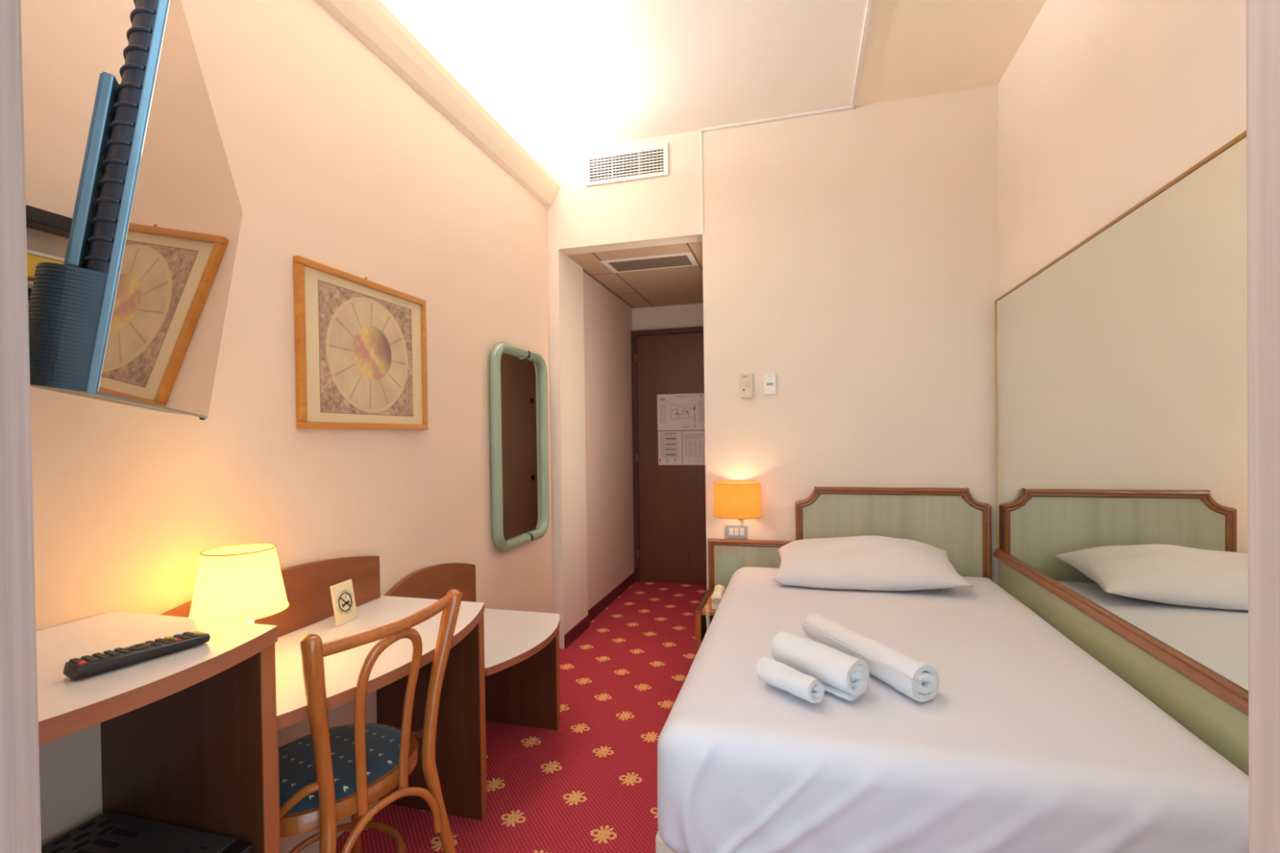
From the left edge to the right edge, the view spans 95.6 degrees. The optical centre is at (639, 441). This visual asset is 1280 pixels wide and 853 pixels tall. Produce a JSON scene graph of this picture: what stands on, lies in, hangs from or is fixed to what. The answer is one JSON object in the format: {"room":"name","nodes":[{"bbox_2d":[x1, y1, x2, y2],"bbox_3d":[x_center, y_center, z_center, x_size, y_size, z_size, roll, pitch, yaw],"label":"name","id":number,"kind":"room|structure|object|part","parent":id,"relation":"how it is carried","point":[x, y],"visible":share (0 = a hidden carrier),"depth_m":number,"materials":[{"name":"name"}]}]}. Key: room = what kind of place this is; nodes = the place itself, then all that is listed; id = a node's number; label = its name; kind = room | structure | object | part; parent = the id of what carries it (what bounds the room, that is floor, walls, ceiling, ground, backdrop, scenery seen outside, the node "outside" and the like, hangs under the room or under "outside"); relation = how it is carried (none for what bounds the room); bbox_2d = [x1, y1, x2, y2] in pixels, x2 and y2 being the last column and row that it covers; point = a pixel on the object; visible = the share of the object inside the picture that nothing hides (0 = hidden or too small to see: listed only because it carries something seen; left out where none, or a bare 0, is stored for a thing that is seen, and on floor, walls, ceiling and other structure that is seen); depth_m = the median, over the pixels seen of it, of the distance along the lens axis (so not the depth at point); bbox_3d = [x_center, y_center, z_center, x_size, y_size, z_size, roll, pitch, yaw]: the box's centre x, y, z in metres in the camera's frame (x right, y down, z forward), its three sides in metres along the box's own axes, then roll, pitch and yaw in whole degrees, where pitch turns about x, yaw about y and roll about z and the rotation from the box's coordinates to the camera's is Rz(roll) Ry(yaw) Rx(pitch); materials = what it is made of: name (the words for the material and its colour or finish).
{"room":"hotel room","nodes":[
{"label":"hotel room","id":0,"kind":"room"},
{"bbox_2d":[20,0,634,852],"bbox_3d":[-0.711,-0.279,2.881,0.155,3.000,4.590,-1,1,15],"label":"wall","id":1,"kind":"structure","parent":0,"point":[335,160],"depth_m":1.70,"materials":[{"name":"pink paint"}]},
{"bbox_2d":[26,204,72,300],"bbox_3d":[-0.942,-0.342,0.979,0.472,0.270,0.520,-1,1,15],"label":"wall bracket","id":2,"kind":"object","parent":1,"relation":"attached to","point":[37,219],"visible":0.07,"depth_m":1.09,"materials":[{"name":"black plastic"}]},
{"bbox_3d":[-1.147,-0.416,1.034,0.049,0.028,0.520,-1,1,15],"label":"wall rail","id":3,"kind":"part","parent":2,"relation":"part of","materials":[{"name":"black plastic"}]},
{"bbox_2d":[28,0,242,420],"bbox_3d":[-0.729,-0.268,0.893,0.143,0.449,0.730,-1,1,-30],"label":"television","id":4,"kind":"object","parent":2,"relation":"attached to","point":[133,314],"visible":0.87,"depth_m":0.64,"materials":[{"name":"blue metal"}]},
{"bbox_3d":[-0.575,-0.282,0.611,0.013,0.207,0.034,9,-4,-29],"label":"mounting rail","id":5,"kind":"part","parent":4,"relation":"part of","materials":[{"name":"blue metal"}]},
{"bbox_2d":[293,255,428,430],"bbox_3d":[-0.908,-0.295,1.955,0.022,0.511,0.592,-1,1,15],"label":"framed picture","id":6,"kind":"object","parent":1,"relation":"attached to","point":[361,344],"visible":1,"depth_m":1.89,"materials":[{"name":"beige paper"}]},
{"bbox_2d":[317,279,413,416],"bbox_3d":[-0.907,-0.289,1.955,0.001,0.400,0.436,-1,1,15],"label":"print","id":7,"kind":"object","parent":6,"relation":"attached to","point":[365,338],"depth_m":1.92},
{"bbox_2d":[315,0,559,208],"bbox_3d":[-0.868,-1.416,2.032,0.083,0.145,2.778,-1,1,15],"label":"cove","id":8,"kind":"object","parent":1,"relation":"attached to","point":[379,24],"visible":1,"depth_m":2.28,"materials":[{"name":"paint"}]},
{"bbox_2d":[488,342,549,551],"bbox_3d":[-0.607,0.026,2.978,0.056,1.015,0.575,-1,1,15],"label":"wall mirror","id":9,"kind":"object","parent":1,"relation":"attached to","point":[519,434],"visible":1,"depth_m":2.95,"materials":[{"name":"green paint"}]},
{"bbox_3d":[-0.620,0.026,2.982,0.018,0.916,0.480,-1,1,15],"label":"glass","id":10,"kind":"part","parent":9,"relation":"part of","materials":[{"name":"beige mirror"}]},
{"bbox_2d":[587,572,635,622],"bbox_3d":[-0.188,1.159,4.417,0.012,0.080,1.190,-1,1,15],"label":"baseboard","id":11,"kind":"structure","parent":1,"relation":"attached to","point":[602,604],"depth_m":4.29,"materials":[{"name":"brown wood"}]},
{"bbox_2d":[336,580,706,852],"bbox_3d":[0.475,1.237,2.635,2.700,0.060,4.700,-1,1,15],"label":"floor","id":12,"kind":"structure","parent":0,"point":[588,784],"depth_m":2.26,"materials":[{"name":"red carpet"}]},
{"bbox_2d":[41,810,253,852],"bbox_3d":[-0.954,1.000,0.943,0.390,0.489,0.410,-1,1,15],"label":"fridge","id":13,"kind":"object","parent":12,"relation":"on","point":[109,832],"visible":0.99,"depth_m":1.10,"materials":[{"name":"black plastic"}]},
{"bbox_3d":[-0.794,0.993,0.899,0.038,0.474,0.410,-1,1,15],"label":"door","id":14,"kind":"part","parent":13,"relation":"part of","materials":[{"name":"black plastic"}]},
{"bbox_2d":[35,610,279,852],"bbox_3d":[-0.940,0.801,0.937,0.472,0.885,0.480,-1,1,15],"label":"desk","id":15,"kind":"object","parent":12,"relation":"on","point":[188,735],"visible":0.93,"depth_m":1.10,"materials":[{"name":"brown wood"}]},
{"bbox_2d":[62,631,209,679],"bbox_3d":[-0.813,0.343,0.949,0.046,0.026,0.192,0,1,27],"label":"remote control","id":16,"kind":"object","parent":15,"relation":"on","point":[86,666],"visible":1,"depth_m":0.92,"materials":[{"name":"black plastic"}]},
{"bbox_3d":[-0.905,0.814,1.161,0.420,0.855,0.030,-1,1,15],"label":"panel","id":17,"kind":"part","parent":15,"relation":"part of","materials":[{"name":"brown wood"}]},
{"bbox_2d":[160,555,487,852],"bbox_3d":[-0.761,0.795,1.555,0.490,0.881,0.802,-1,1,15],"label":"writing desk","id":18,"kind":"object","parent":12,"relation":"on","point":[460,752],"visible":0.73,"depth_m":1.84,"materials":[{"name":"brown wood"}]},
{"bbox_2d":[188,542,288,623],"bbox_3d":[-0.914,0.392,1.327,0.190,0.294,0.190,-1,1,15],"label":"table lamp","id":19,"kind":"object","parent":18,"relation":"on","point":[242,583],"visible":0.81,"depth_m":1.27,"materials":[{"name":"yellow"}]},
{"bbox_3d":[-0.997,0.447,1.603,0.018,0.180,0.779,-1,1,15],"label":"panel","id":20,"kind":"part","parent":18,"relation":"part of","materials":[{"name":"brown wood"}]},
{"bbox_2d":[329,579,357,626],"bbox_3d":[-0.878,0.476,1.718,0.030,0.116,0.086,-1,1,10],"label":"no smoking sign","id":21,"kind":"object","parent":18,"relation":"on","point":[342,593],"visible":1,"depth_m":1.71,"materials":[{"name":"beige paper"}]},
{"bbox_3d":[-0.704,0.895,1.941,0.394,0.672,0.030,-1,1,15],"label":"panel","id":22,"kind":"part","parent":18,"relation":"part of","materials":[{"name":"brown wood"}]},
{"bbox_2d":[278,589,462,852],"bbox_3d":[-0.721,0.809,1.401,0.477,0.860,0.428,0,1,28],"label":"bentwood chair","id":23,"kind":"object","parent":12,"relation":"on","point":[327,776],"visible":0.94,"depth_m":1.33,"materials":[{"name":"wood"}]},
{"bbox_3d":[-0.644,0.810,1.168,0.051,0.860,0.124,-1,1,-22],"label":"post","id":24,"kind":"part","parent":23,"relation":"part of","materials":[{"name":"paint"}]},
{"bbox_3d":[-0.766,0.787,1.425,0.331,0.049,0.367,0,1,28],"label":"seat","id":25,"kind":"part","parent":23,"relation":"part of","materials":[{"name":"blue fabric"}]},
{"bbox_3d":[-0.791,1.023,1.627,0.036,0.427,0.078,-1,1,-28],"label":"leg","id":26,"kind":"part","parent":23,"relation":"part of","materials":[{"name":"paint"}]},
{"bbox_3d":[-0.543,0.408,1.297,0.059,0.047,0.351,0,1,28],"label":"rail","id":27,"kind":"part","parent":23,"relation":"part of","materials":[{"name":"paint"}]},
{"bbox_3d":[-0.484,0.805,1.464,0.124,0.860,0.051,-1,1,-12],"label":"post","id":28,"kind":"part","parent":23,"relation":"part of","materials":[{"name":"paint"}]},
{"bbox_2d":[384,563,560,730],"bbox_3d":[-0.581,0.855,2.232,0.480,0.742,0.593,-1,1,15],"label":"bench","id":29,"kind":"object","parent":12,"relation":"on","point":[522,648],"visible":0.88,"depth_m":2.45,"materials":[{"name":"brown wood"}]},
{"bbox_3d":[-0.809,0.615,2.283,0.018,0.256,0.578,-1,1,15],"label":"panel","id":30,"kind":"part","parent":29,"relation":"part of","materials":[{"name":"brown wood"}]},
{"bbox_3d":[-0.543,0.993,2.516,0.400,0.459,0.030,-1,1,15],"label":"panel","id":31,"kind":"part","parent":29,"relation":"part of","materials":[{"name":"brown wood"}]},
{"bbox_2d":[695,537,792,653],"bbox_3d":[0.541,0.866,2.888,0.457,0.676,0.443,-1,1,15],"label":"nightstand","id":32,"kind":"object","parent":12,"relation":"on","point":[755,553],"visible":0.3,"depth_m":3.07,"materials":[{"name":"brown wood"}]},
{"bbox_3d":[0.330,1.000,2.929,0.026,0.412,0.398,-1,1,15],"label":"panel","id":33,"kind":"part","parent":32,"relation":"part of","materials":[{"name":"brown wood"}]},
{"bbox_2d":[705,584,724,630],"bbox_3d":[0.367,0.828,2.811,0.076,0.215,0.269,-1,1,12],"label":"telephone","id":34,"kind":"object","parent":32,"relation":"on","point":[717,594],"visible":0.72,"depth_m":2.76,"materials":[{"name":"beige plastic"}]},
{"bbox_3d":[0.318,0.851,2.704,0.020,0.173,0.042,-1,1,-9],"label":"coiled cord","id":35,"kind":"part","parent":34,"relation":"part of","materials":[{"name":"beige plastic"}]},
{"bbox_2d":[719,555,743,583],"bbox_3d":[0.489,0.687,3.105,0.130,0.150,0.002,-1,1,15],"label":"panel","id":36,"kind":"object","parent":32,"relation":"attached to","point":[728,565],"visible":0.71,"depth_m":3.11,"materials":[{"name":"green"}]},
{"bbox_3d":[0.611,0.877,3.087,0.426,0.648,0.022,-1,1,15],"label":"panel","id":37,"kind":"part","parent":32,"relation":"part of","materials":[{"name":"green wood"}]},
{"bbox_3d":[0.594,0.863,3.083,0.456,0.676,0.038,-1,1,15],"label":"frame","id":38,"kind":"part","parent":32,"relation":"part of","materials":[{"name":"brown wood"}]},
{"bbox_2d":[655,566,1248,852],"bbox_3d":[0.850,0.927,2.059,1.239,0.562,1.781,-1,1,15],"label":"bed","id":39,"kind":"object","parent":12,"relation":"on","point":[1026,742],"visible":0.82,"depth_m":1.32,"materials":[{"name":"white fabric"}]},
{"bbox_2d":[755,656,824,703],"bbox_3d":[0.387,0.619,1.519,0.078,0.062,0.194,-1,1,-33],"label":"rolled towel","id":40,"kind":"object","parent":39,"relation":"on","point":[780,675],"visible":1,"depth_m":1.48,"materials":[{"name":"white fabric"}]},
{"bbox_2d":[771,631,869,701],"bbox_3d":[0.486,0.604,1.583,0.107,0.103,0.281,-1,1,-32],"label":"rolled towel","id":41,"kind":"object","parent":39,"relation":"on","point":[843,675],"visible":0.97,"depth_m":1.52,"materials":[{"name":"white fabric"}]},
{"bbox_2d":[801,613,939,702],"bbox_3d":[0.644,0.607,1.678,0.111,0.090,0.484,-1,1,-18],"label":"rolled towel","id":42,"kind":"object","parent":39,"relation":"on","point":[914,678],"visible":0.94,"depth_m":1.56,"materials":[{"name":"white fabric"}]},
{"bbox_2d":[771,535,973,591],"bbox_3d":[1.033,0.541,2.681,0.803,0.190,0.472,-1,1,16],"label":"pillow","id":43,"kind":"object","parent":39,"relation":"on","point":[861,562],"visible":1,"depth_m":2.53,"materials":[{"name":"white fabric"}]},
{"bbox_2d":[567,241,702,308],"bbox_3d":[0.151,-1.156,4.117,0.873,0.045,1.528,-1,1,15],"label":"ceiling","id":44,"kind":"structure","parent":0,"point":[677,286],"depth_m":4.02,"materials":[{"name":"tile"}]},
{"bbox_2d":[600,252,698,272],"bbox_3d":[0.065,-1.123,3.657,0.570,0.010,0.268,-1,1,15],"label":"ceiling vent","id":45,"kind":"object","parent":44,"relation":"in","point":[685,259],"visible":1,"depth_m":3.65,"materials":[{"name":"white metal"}]},
{"bbox_2d":[631,303,703,330],"bbox_3d":[0.380,-0.114,4.913,0.873,2.600,0.100,-1,1,15],"label":"wall","id":46,"kind":"structure","parent":0,"point":[691,315],"depth_m":4.89,"materials":[{"name":"beige paint"}]},
{"bbox_2d":[631,326,706,584],"bbox_3d":[0.361,0.122,4.835,0.869,2.130,0.063,-1,1,15],"label":"door","id":47,"kind":"structure","parent":46,"relation":"in","point":[669,501],"depth_m":4.88,"materials":[{"name":"brown wood"}]},
{"bbox_2d":[657,431,682,465],"bbox_3d":[0.252,0.056,4.860,0.204,0.284,0.002,-1,1,15],"label":"notice","id":48,"kind":"object","parent":47,"relation":"attached to","point":[669,442],"visible":1,"depth_m":4.86,"materials":[{"name":"white paper"}]},
{"bbox_2d":[657,393,704,431],"bbox_3d":[0.349,-0.244,4.829,0.420,0.303,0.002,-1,1,15],"label":"evacuation plan","id":49,"kind":"object","parent":47,"relation":"attached to","point":[682,411],"visible":0.94,"depth_m":4.83,"materials":[{"name":"white paper"}]},
{"bbox_2d":[682,431,705,465],"bbox_3d":[0.452,0.054,4.805,0.204,0.284,0.002,-1,1,15],"label":"notice","id":50,"kind":"object","parent":47,"relation":"attached to","point":[693,442],"visible":0.99,"depth_m":4.81,"materials":[{"name":"white paper"}]},
{"bbox_2d":[408,0,1046,153],"bbox_3d":[0.214,-1.726,1.732,2.335,0.110,2.780,-1,1,15],"label":"ceiling","id":51,"kind":"structure","parent":0,"point":[574,74],"depth_m":2.52,"materials":[{"name":"paint"}]},
{"bbox_2d":[699,0,872,235],"bbox_3d":[0.343,-1.389,1.703,0.788,0.565,2.778,-1,1,15],"label":"raceway","id":52,"kind":"structure","parent":51,"relation":"attached to","point":[869,2],"depth_m":2.98,"materials":[{"name":"white plastic"}]},
{"bbox_2d":[546,84,999,648],"bbox_3d":[0.711,-0.302,3.264,2.455,3.000,0.400,-1,1,15],"label":"wall","id":53,"kind":"structure","parent":0,"point":[851,257],"depth_m":2.99,"materials":[{"name":"beige paint"}]},
{"bbox_2d":[558,151,559,180],"bbox_3d":[-0.467,-1.582,3.359,0.006,0.189,0.004,-1,1,15],"label":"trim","id":54,"kind":"structure","parent":53,"relation":"attached to","point":[558,152],"depth_m":3.36,"materials":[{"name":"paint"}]},
{"bbox_2d":[564,614,589,648],"bbox_3d":[-0.386,1.170,3.584,0.010,0.080,0.400,-1,1,15],"label":"baseboard","id":55,"kind":"object","parent":53,"relation":"attached to","point":[576,631],"visible":1,"depth_m":3.56,"materials":[{"name":"brown wood"}]},
{"bbox_2d":[585,142,668,186],"bbox_3d":[-0.078,-1.548,3.249,0.484,0.176,0.012,-1,1,15],"label":"air vent","id":56,"kind":"object","parent":53,"relation":"in","point":[651,161],"visible":1,"depth_m":3.25,"materials":[{"name":"white metal"}]},
{"bbox_2d":[724,524,746,538],"bbox_3d":[0.516,0.485,3.115,0.116,0.068,0.011,-1,1,15],"label":"light switch","id":57,"kind":"object","parent":53,"relation":"attached to","point":[731,531],"visible":1,"depth_m":3.11,"materials":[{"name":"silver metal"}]},
{"bbox_2d":[712,480,761,519],"bbox_3d":[0.503,0.317,3.009,0.246,0.208,0.218,-1,1,15],"label":"wall lamp","id":58,"kind":"object","parent":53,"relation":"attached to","point":[732,500],"visible":1,"depth_m":2.92,"materials":[{"name":"orange fabric"}]},
{"bbox_2d":[740,373,753,397],"bbox_3d":[0.567,-0.298,3.083,0.065,0.128,0.030,-1,1,15],"label":"thermostat","id":59,"kind":"object","parent":53,"relation":"attached to","point":[746,379],"visible":1,"depth_m":3.07,"materials":[{"name":"beige plastic"}]},
{"bbox_2d":[764,373,775,394],"bbox_3d":[0.685,-0.301,3.057,0.060,0.106,0.014,-1,1,15],"label":"keypad","id":60,"kind":"object","parent":53,"relation":"attached to","point":[770,379],"visible":1,"depth_m":3.05,"materials":[{"name":"white plastic"}]},
{"bbox_2d":[795,486,991,580],"bbox_3d":[1.248,0.711,2.901,0.902,0.966,0.042,-1,1,15],"label":"headboard","id":61,"kind":"object","parent":53,"relation":"attached to","point":[950,520],"visible":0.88,"depth_m":2.87,"materials":[{"name":"brown wood"}]},
{"bbox_2d":[998,0,1246,296],"bbox_3d":[1.417,-0.294,1.423,0.120,3.000,2.780,-1,1,15],"label":"wall","id":62,"kind":"structure","parent":0,"point":[1103,104],"depth_m":1.82,"materials":[{"name":"beige paint"}]},
{"bbox_2d":[993,129,1248,776],"bbox_3d":[1.434,0.174,1.787,0.049,1.656,1.998,-1,1,15],"label":"mirror panel","id":63,"kind":"object","parent":62,"relation":"attached to","point":[1121,362],"visible":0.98,"depth_m":1.57,"materials":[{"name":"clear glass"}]},
{"bbox_3d":[1.438,0.543,1.788,0.049,0.047,1.994,-1,1,15],"label":"rail","id":64,"kind":"part","parent":63,"relation":"part of","materials":[{"name":"brown wood"}]},
{"bbox_3d":[1.451,0.784,1.788,0.029,0.436,1.994,-1,1,15],"label":"green panel","id":65,"kind":"part","parent":63,"relation":"part of","materials":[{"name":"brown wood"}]},
{"bbox_3d":[-0.083,-0.262,0.361,2.455,3.000,0.060,-1,1,15],"label":"wall","id":66,"kind":"structure","parent":0,"visible":0},
{"bbox_2d":[0,0,41,852],"bbox_3d":[-0.620,0.069,0.513,0.100,2.350,0.080,-1,1,15],"label":"door frame","id":67,"kind":"structure","parent":66,"relation":"attached to","point":[20,775],"depth_m":0.53,"materials":[{"name":"laminate"}]},
{"bbox_2d":[1246,0,1279,852],"bbox_3d":[0.350,0.058,0.247,0.100,2.350,0.080,-1,1,15],"label":"door frame","id":68,"kind":"structure","parent":66,"relation":"attached to","point":[1263,16],"depth_m":0.29,"materials":[{"name":"laminate"}]}
]}

